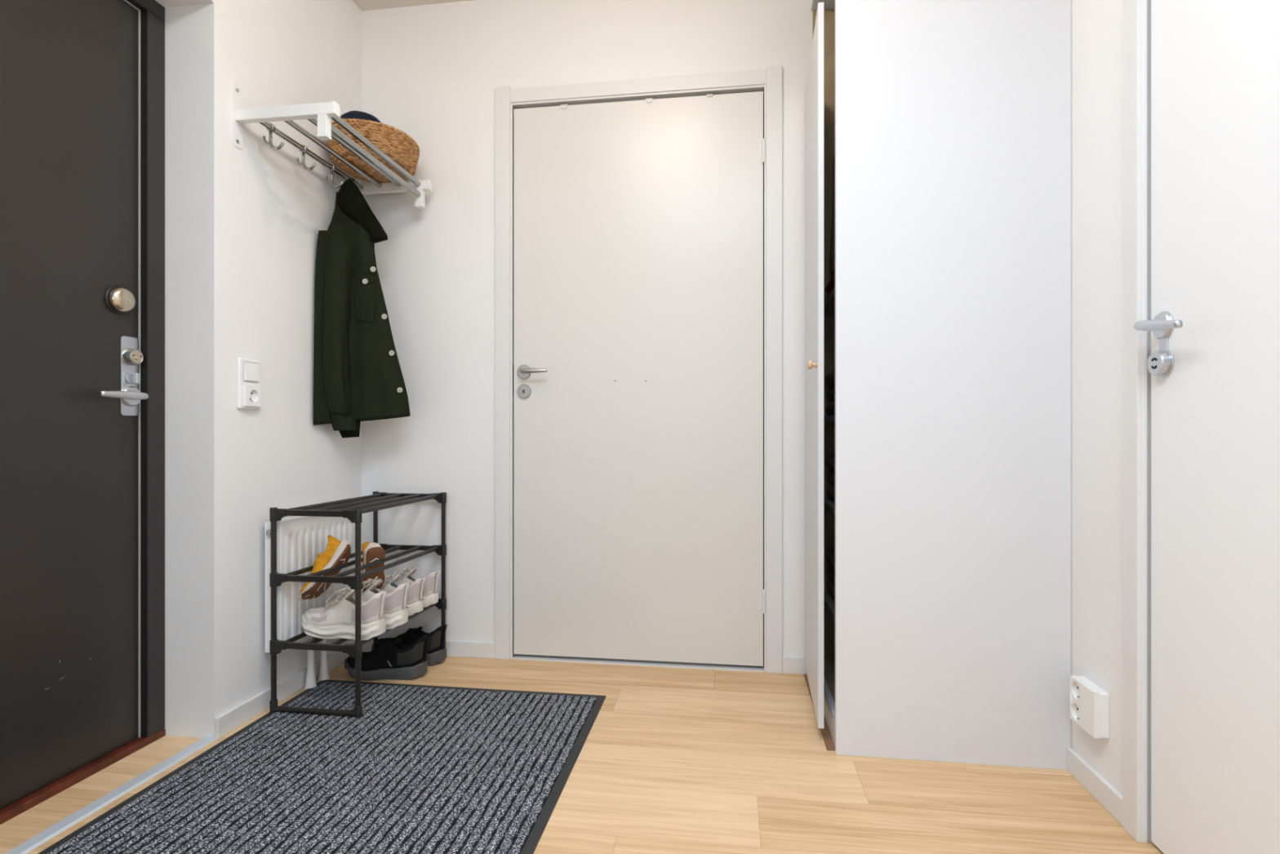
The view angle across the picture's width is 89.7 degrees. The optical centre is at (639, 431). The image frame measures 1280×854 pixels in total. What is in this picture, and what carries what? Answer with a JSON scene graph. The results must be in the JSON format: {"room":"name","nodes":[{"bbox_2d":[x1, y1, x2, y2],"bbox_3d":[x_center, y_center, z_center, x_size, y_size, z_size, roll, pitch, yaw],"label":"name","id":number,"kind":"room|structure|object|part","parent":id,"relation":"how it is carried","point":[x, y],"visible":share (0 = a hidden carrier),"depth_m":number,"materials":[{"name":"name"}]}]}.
{"room":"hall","nodes":[
{"label":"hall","id":0,"kind":"room"},
{"bbox_2d":[155,0,361,737],"bbox_3d":[-1.568,-0.383,0.165,0.300,2.526,5.095,0,0,8],"label":"wall","id":1,"kind":"structure","parent":0,"point":[242,226],"depth_m":1.88,"materials":[{"name":"white paint"}]},
{"bbox_2d":[0,0,164,808],"bbox_3d":[-1.442,-0.179,1.319,0.141,2.038,1.017,0,0,8],"label":"door","id":2,"kind":"structure","parent":1,"relation":"in","point":[82,82],"depth_m":1.60,"materials":[{"name":"grey wood"}]},
{"bbox_3d":[-1.347,-0.094,1.670,0.050,0.023,0.133,0,0,8],"label":"lever","id":3,"kind":"part","parent":2,"relation":"part of","materials":[{"name":"silver metal"}]},
{"bbox_3d":[-1.374,-0.148,1.732,0.003,0.212,0.052,0,0,8],"label":"plate","id":4,"kind":"part","parent":2,"relation":"part of","materials":[{"name":"silver metal"}]},
{"bbox_3d":[-1.462,-0.179,1.322,0.100,2.038,1.017,0,0,8],"label":"frame","id":5,"kind":"part","parent":2,"relation":"part of","materials":[{"name":"brown wood"}]},
{"bbox_2d":[237,357,261,409],"bbox_3d":[-1.163,-0.141,1.921,0.021,0.149,0.086,0,0,8],"label":"light switch","id":6,"kind":"object","parent":1,"relation":"attached to","point":[249,388],"visible":1,"depth_m":1.91,"materials":[{"name":"white plastic"}]},
{"bbox_2d":[243,385,261,406],"bbox_3d":[-1.157,-0.104,1.920,0.010,0.060,0.060,0,0,8],"label":"socket","id":7,"kind":"object","parent":6,"relation":"attached to","point":[251,393],"depth_m":1.92,"materials":[{"name":"white plastic"}]},
{"bbox_2d":[214,640,363,738],"bbox_3d":[-1.134,0.831,2.157,0.012,0.058,0.728,0,0,8],"label":"baseboard","id":8,"kind":"structure","parent":1,"relation":"attached to","point":[242,713],"depth_m":1.98,"materials":[{"name":"white wood"}]},
{"bbox_2d":[265,515,352,689],"bbox_3d":[-1.102,0.569,2.159,0.076,0.582,0.398,0,0,8],"label":"radiator","id":9,"kind":"object","parent":1,"relation":"attached to","point":[300,539],"visible":0.45,"depth_m":2.06,"materials":[{"name":"white metal"}]},
{"bbox_2d":[267,515,310,522],"bbox_3d":[-1.101,0.284,2.165,0.049,0.012,0.382,0,0,8],"label":"grille","id":10,"kind":"object","parent":9,"relation":"attached to","point":[295,518],"depth_m":2.06,"materials":[{"name":"white metal"}]},
{"bbox_3d":[-1.084,0.480,2.163,0.018,0.400,0.382,0,0,8],"label":"panel","id":11,"kind":"part","parent":9,"relation":"part of","materials":[{"name":"white metal"}]},
{"bbox_2d":[231,82,431,208],"bbox_3d":[-0.982,-0.922,2.145,0.317,0.186,0.622,0,0,8],"label":"coat rack","id":12,"kind":"object","parent":1,"relation":"attached to","point":[324,112],"visible":0.82,"depth_m":1.97,"materials":[{"name":"white metal"}]},
{"bbox_3d":[-1.177,-0.922,1.882,0.003,0.186,0.046,0,0,8],"label":"wall plate","id":13,"kind":"part","parent":12,"relation":"part of","materials":[{"name":"white paint"}]},
{"bbox_3d":[-1.024,-0.920,1.860,0.307,0.033,0.024,0,0,8],"label":"arm","id":14,"kind":"part","parent":12,"relation":"part of","materials":[{"name":"white paint"}]},
{"bbox_3d":[-0.905,-0.876,1.844,0.028,0.056,0.024,0,0,8],"label":"post","id":15,"kind":"part","parent":12,"relation":"part of","materials":[{"name":"white metal"}]},
{"bbox_2d":[313,178,410,438],"bbox_3d":[-0.994,-0.436,2.315,0.314,0.920,0.120,0,0,-20],"label":"jacket","id":16,"kind":"object","parent":12,"relation":"hanging from","point":[357,375],"visible":1,"depth_m":2.29,"materials":[{"name":"green fabric"}]},
{"bbox_2d":[326,110,419,182],"bbox_3d":[-0.959,-1.033,2.318,0.292,0.196,0.316,0,0,8],"label":"wicker basket","id":17,"kind":"object","parent":12,"relation":"on","point":[399,146],"depth_m":2.22,"materials":[{"name":"wicker"}]},
{"bbox_3d":[-0.985,-1.066,2.297,0.187,0.131,0.202,0,0,8],"label":"baseball cap","id":18,"kind":"part","parent":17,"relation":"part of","materials":[{"name":"fabric"}]},
{"bbox_3d":[-0.944,-0.920,2.431,0.307,0.033,0.024,0,0,8],"label":"arm","id":19,"kind":"part","parent":12,"relation":"part of","materials":[{"name":"white paint"}]},
{"bbox_3d":[-0.826,-0.876,2.414,0.028,0.056,0.024,0,0,8],"label":"post","id":20,"kind":"part","parent":12,"relation":"part of","materials":[{"name":"white metal"}]},
{"bbox_2d":[352,0,471,10],"bbox_3d":[-0.212,-1.696,-0.074,3.200,0.100,5.195,0,0,8],"label":"ceiling","id":21,"kind":"structure","parent":0,"point":[363,5],"depth_m":2.47,"materials":[{"name":"beige paint"}]},
{"bbox_2d":[0,651,1164,853],"bbox_3d":[-0.251,0.870,-0.175,3.050,0.020,5.205,0,0,8],"label":"floor","id":22,"kind":"structure","parent":0,"point":[672,760],"depth_m":1.55,"materials":[{"name":"brown wood"}]},
{"bbox_2d":[0,728,165,824],"bbox_3d":[-1.471,0.851,1.323,0.123,0.021,1.017,0,0,8],"label":"threshold","id":23,"kind":"object","parent":22,"relation":"on","point":[11,811],"visible":0.45,"depth_m":1.57,"materials":[{"name":"red wood"}]},
{"bbox_2d":[4,737,216,853],"bbox_3d":[-1.274,0.858,1.296,0.044,0.004,1.017,0,0,8],"label":"threshold","id":24,"kind":"object","parent":22,"relation":"on","point":[58,828],"visible":1,"depth_m":1.49,"materials":[{"name":"white metal"}]},
{"bbox_2d":[38,679,606,853],"bbox_3d":[-0.706,0.856,1.410,0.996,0.009,1.500,0,0,8],"label":"door mat","id":25,"kind":"object","parent":22,"relation":"on","point":[424,769],"visible":0.98,"depth_m":1.56,"materials":[{"name":"grey ribbed textile carpet"},{"name":"black rubber"}]},
{"bbox_2d":[269,491,446,718],"bbox_3d":[-0.930,0.546,2.198,0.320,0.628,0.553,0,0,8],"label":"shoe rack","id":26,"kind":"object","parent":22,"relation":"on","point":[352,508],"visible":0.78,"depth_m":1.95,"materials":[{"name":"black metal"}]},
{"bbox_2d":[297,534,351,600],"bbox_3d":[-1.013,0.441,2.082,0.097,0.191,0.176,0,0,12],"label":"sneaker","id":27,"kind":"object","parent":26,"relation":"on","point":[337,552],"visible":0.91,"depth_m":2.08,"materials":[{"name":"yellow fabric"}]},
{"bbox_2d":[300,586,386,640],"bbox_3d":[-0.929,0.562,2.019,0.287,0.154,0.111,0,0,10],"label":"sneaker","id":28,"kind":"object","parent":26,"relation":"on","point":[337,620],"visible":0.96,"depth_m":1.98,"materials":[{"name":"white leather"}]},
{"bbox_2d":[326,576,409,629],"bbox_3d":[-0.899,0.562,2.126,0.287,0.154,0.111,0,0,7],"label":"sneaker","id":29,"kind":"object","parent":26,"relation":"on","point":[396,613],"visible":0.5,"depth_m":2.09,"materials":[{"name":"beige plastic"}]},
{"bbox_2d":[360,542,385,591],"bbox_3d":[-0.925,0.473,2.207,0.080,0.183,0.081,0,0,44],"label":"sneaker","id":30,"kind":"object","parent":26,"relation":"on","point":[371,551],"visible":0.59,"depth_m":2.19,"materials":[{"name":"brown"}]},
{"bbox_2d":[360,571,425,615],"bbox_3d":[-0.888,0.569,2.264,0.275,0.140,0.096,0,0,6],"label":"sneaker","id":31,"kind":"object","parent":26,"relation":"on","point":[415,603],"visible":0.4,"depth_m":2.24,"materials":[{"name":"beige plastic"}]},
{"bbox_2d":[381,565,439,607],"bbox_3d":[-0.869,0.569,2.374,0.275,0.140,0.096,0,0,8],"label":"sneaker","id":32,"kind":"object","parent":26,"relation":"on","point":[430,594],"visible":0.39,"depth_m":2.35,"materials":[{"name":"white leather"}]},
{"bbox_2d":[344,634,429,680],"bbox_3d":[-0.890,0.789,2.263,0.300,0.143,0.107,0,0,1],"label":"sneaker","id":33,"kind":"object","parent":22,"relation":"on","point":[394,660],"visible":0.91,"depth_m":2.23,"materials":[{"name":"black fabric"}]},
{"bbox_2d":[371,623,447,666],"bbox_3d":[-0.863,0.789,2.408,0.300,0.143,0.107,0,0,10],"label":"sneaker","id":34,"kind":"object","parent":22,"relation":"on","point":[436,651],"visible":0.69,"depth_m":2.37,"materials":[{"name":"black fabric"}]},
{"bbox_2d":[511,653,764,671],"bbox_3d":[-0.016,0.858,2.385,0.935,0.004,0.050,0,0,8],"label":"threshold","id":35,"kind":"object","parent":22,"relation":"on","point":[517,656],"visible":0.86,"depth_m":2.37,"materials":[{"name":"white wood"}]},
{"bbox_2d":[803,673,835,751],"bbox_3d":[0.553,0.859,2.002,0.024,0.002,0.548,0,0,8],"label":"floor strip","id":36,"kind":"object","parent":22,"relation":"on","point":[828,743],"visible":0.57,"depth_m":1.82,"materials":[{"name":"brown wood"}]},
{"bbox_2d":[804,0,1071,769],"bbox_3d":[0.817,-0.320,1.960,0.638,2.360,0.578,0,0,8],"label":"wardrobe","id":37,"kind":"object","parent":22,"relation":"on","point":[944,328],"visible":0.98,"depth_m":1.67,"materials":[{"name":"white laminate"}]},
{"bbox_3d":[0.487,-0.187,1.816,0.024,0.025,0.025,0,0,10],"label":"door knob","id":38,"kind":"part","parent":37,"relation":"part of","materials":[{"name":"brown wood"}]},
{"bbox_3d":[0.545,-0.182,2.022,0.016,2.008,0.497,0,0,10],"label":"door panel","id":39,"kind":"part","parent":37,"relation":"part of","materials":[{"name":"white laminate"}]},
{"bbox_3d":[0.843,-1.490,1.957,0.563,0.020,0.542,0,0,8],"label":"panel","id":40,"kind":"part","parent":37,"relation":"part of","materials":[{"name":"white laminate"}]},
{"bbox_3d":[0.891,-0.349,2.233,0.566,2.302,0.018,0,0,8],"label":"panel","id":41,"kind":"part","parent":37,"relation":"part of","materials":[{"name":"white wood"}]},
{"bbox_2d":[823,287,835,314],"bbox_3d":[0.856,-0.420,1.955,0.537,0.018,0.542,0,0,8],"label":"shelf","id":42,"kind":"object","parent":37,"relation":"attached to","point":[829,303],"depth_m":2.09,"materials":[{"name":"black"}]},
{"bbox_2d":[823,414,835,422],"bbox_3d":[0.856,-0.040,1.955,0.537,0.018,0.542,0,0,8],"label":"shelf","id":43,"kind":"object","parent":37,"relation":"attached to","point":[827,418],"depth_m":2.04,"materials":[{"name":"black"}]},
{"bbox_2d":[823,497,835,515],"bbox_3d":[0.856,0.240,1.955,0.537,0.018,0.542,0,0,8],"label":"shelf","id":44,"kind":"object","parent":37,"relation":"attached to","point":[828,503],"depth_m":2.06,"materials":[{"name":"black"}]},
{"bbox_2d":[823,587,835,622],"bbox_3d":[0.856,0.560,1.955,0.537,0.018,0.542,0,0,8],"label":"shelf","id":45,"kind":"object","parent":37,"relation":"attached to","point":[828,601],"depth_m":2.07,"materials":[{"name":"black"}]},
{"bbox_3d":[0.852,0.793,1.956,0.546,0.017,0.542,0,0,8],"label":"panel","id":46,"kind":"part","parent":37,"relation":"part of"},
{"bbox_2d":[824,370,835,415],"bbox_3d":[0.744,-0.125,2.052,0.257,0.150,0.310,0,0,8],"label":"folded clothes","id":47,"kind":"object","parent":37,"relation":"on","point":[829,380],"visible":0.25,"depth_m":2.13,"materials":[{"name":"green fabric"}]},
{"bbox_2d":[824,273,835,297],"bbox_3d":[0.735,-0.465,2.059,0.237,0.070,0.300,0,0,8],"label":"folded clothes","id":48,"kind":"object","parent":37,"relation":"on","point":[831,285],"visible":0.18,"depth_m":2.12,"materials":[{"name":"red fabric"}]},
{"bbox_2d":[825,547,835,599],"bbox_3d":[0.738,0.475,2.048,0.247,0.150,0.300,0,0,8],"label":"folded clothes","id":49,"kind":"object","parent":37,"relation":"on","point":[829,553],"visible":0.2,"depth_m":2.13,"materials":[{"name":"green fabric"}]},
{"bbox_2d":[825,454,835,500],"bbox_3d":[0.738,0.155,2.048,0.247,0.150,0.300,0,0,8],"label":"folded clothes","id":50,"kind":"object","parent":37,"relation":"on","point":[830,460],"visible":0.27,"depth_m":2.13,"materials":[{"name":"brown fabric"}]},
{"bbox_2d":[828,151,835,272],"bbox_3d":[0.831,-0.828,2.124,0.402,0.586,0.080,0,0,8],"label":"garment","id":51,"kind":"object","parent":37,"relation":"hanging from","point":[832,253],"visible":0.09,"depth_m":2.14,"materials":[{"name":"black fabric"}]},
{"bbox_2d":[361,0,812,657],"bbox_3d":[0.100,-0.383,2.414,2.986,2.526,0.120,0,0,8],"label":"wall","id":52,"kind":"structure","parent":0,"point":[431,73],"depth_m":2.45,"materials":[{"name":"white paint"}]},
{"bbox_2d":[363,636,495,658],"bbox_3d":[-0.813,0.831,2.474,0.538,0.058,0.012,0,0,8],"label":"baseboard","id":53,"kind":"structure","parent":52,"relation":"attached to","point":[454,648],"depth_m":2.45,"materials":[{"name":"white wood"}]},
{"bbox_2d":[495,66,782,673],"bbox_3d":[-0.020,-0.221,2.363,1.063,2.162,0.014,0,0,8],"label":"door frame","id":54,"kind":"structure","parent":52,"relation":"attached to","point":[770,78],"depth_m":2.38,"materials":[{"name":"white wood"}]},
{"bbox_2d":[512,91,765,666],"bbox_3d":[-0.022,-0.188,2.364,0.951,2.064,0.104,0,0,8],"label":"door","id":55,"kind":"structure","parent":52,"relation":"in","point":[637,366],"depth_m":2.37,"materials":[{"name":"white wood"}]},
{"bbox_3d":[-0.485,-0.200,2.458,0.007,0.110,0.044,0,0,8],"label":"strike plate","id":56,"kind":"part","parent":55,"relation":"part of","materials":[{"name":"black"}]},
{"bbox_3d":[-0.437,-0.150,2.424,0.053,0.053,0.009,0,0,8],"label":"keyhole plate","id":57,"kind":"part","parent":55,"relation":"part of","materials":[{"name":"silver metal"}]},
{"bbox_3d":[-0.394,-0.224,2.388,0.110,0.019,0.051,0,0,8],"label":"lever","id":58,"kind":"part","parent":55,"relation":"part of","materials":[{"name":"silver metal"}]},
{"bbox_2d":[560,103,568,109],"bbox_3d":[-0.282,-1.214,2.420,0.030,0.018,0.033,0,0,8],"label":"hook","id":59,"kind":"object","parent":55,"relation":"attached to","point":[563,106],"visible":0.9,"depth_m":2.40,"materials":[{"name":"white plastic"}]},
{"bbox_2d":[645,97,653,102],"bbox_3d":[0.036,-1.214,2.376,0.027,0.018,0.033,0,0,8],"label":"hook","id":60,"kind":"object","parent":55,"relation":"attached to","point":[647,100],"visible":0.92,"depth_m":2.36,"materials":[{"name":"white plastic"}]},
{"bbox_2d":[706,93,713,97],"bbox_3d":[0.255,-1.218,2.345,0.024,0.011,0.033,0,0,8],"label":"hook","id":61,"kind":"object","parent":55,"relation":"attached to","point":[709,95],"visible":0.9,"depth_m":2.33,"materials":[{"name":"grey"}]},
{"bbox_2d":[763,93,764,666],"bbox_3d":[-0.007,-0.190,2.452,0.972,2.100,0.074,0,0,8],"label":"door rebate","id":62,"kind":"structure","parent":52,"relation":"in","point":[763,93],"depth_m":2.35,"materials":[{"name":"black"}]},
{"bbox_2d":[782,656,806,674],"bbox_3d":[0.563,0.831,2.283,0.113,0.058,0.012,0,0,8],"label":"baseboard","id":63,"kind":"structure","parent":52,"relation":"attached to","point":[790,664],"depth_m":2.28,"materials":[{"name":"white wood"}]},
{"bbox_2d":[1071,0,1122,794],"bbox_3d":[0.894,-0.383,-0.253,0.120,2.526,4.945,0,0,8],"label":"wall","id":64,"kind":"structure","parent":0,"point":[1096,25],"depth_m":1.52,"materials":[{"name":"white paint"}]},
{"bbox_2d":[1070,675,1109,738],"bbox_3d":[1.063,0.651,1.523,0.032,0.106,0.108,0,0,8],"label":"double socket","id":65,"kind":"object","parent":64,"relation":"attached to","point":[1089,703],"visible":1,"depth_m":1.50,"materials":[{"name":"white plastic"}]},
{"bbox_2d":[1066,747,1122,825],"bbox_3d":[1.072,0.831,1.512,0.012,0.058,0.239,0,0,8],"label":"baseboard","id":66,"kind":"structure","parent":64,"relation":"attached to","point":[1103,791],"depth_m":1.50,"materials":[{"name":"white wood"}]},
{"bbox_2d":[1122,0,1151,843],"bbox_3d":[1.033,-0.225,0.879,0.115,2.170,1.026,0,0,8],"label":"door frame","id":67,"kind":"structure","parent":64,"relation":"attached to","point":[1136,14],"depth_m":1.35,"materials":[{"name":"white"}]},
{"bbox_2d":[1133,0,1279,853],"bbox_3d":[0.988,-0.192,0.886,0.097,2.088,0.914,0,0,8],"label":"door","id":68,"kind":"structure","parent":64,"relation":"in","point":[1213,364],"depth_m":1.16,"materials":[{"name":"white wood"}]},
{"bbox_3d":[1.015,-0.206,1.244,0.052,0.032,0.130,0,0,8],"label":"lever","id":69,"kind":"part","parent":68,"relation":"part of","materials":[{"name":"silver metal"}]},
{"bbox_3d":[1.054,-0.175,1.295,0.004,0.134,0.058,0,0,8],"label":"plate","id":70,"kind":"part","parent":68,"relation":"part of","materials":[{"name":"silver metal"}]}
]}

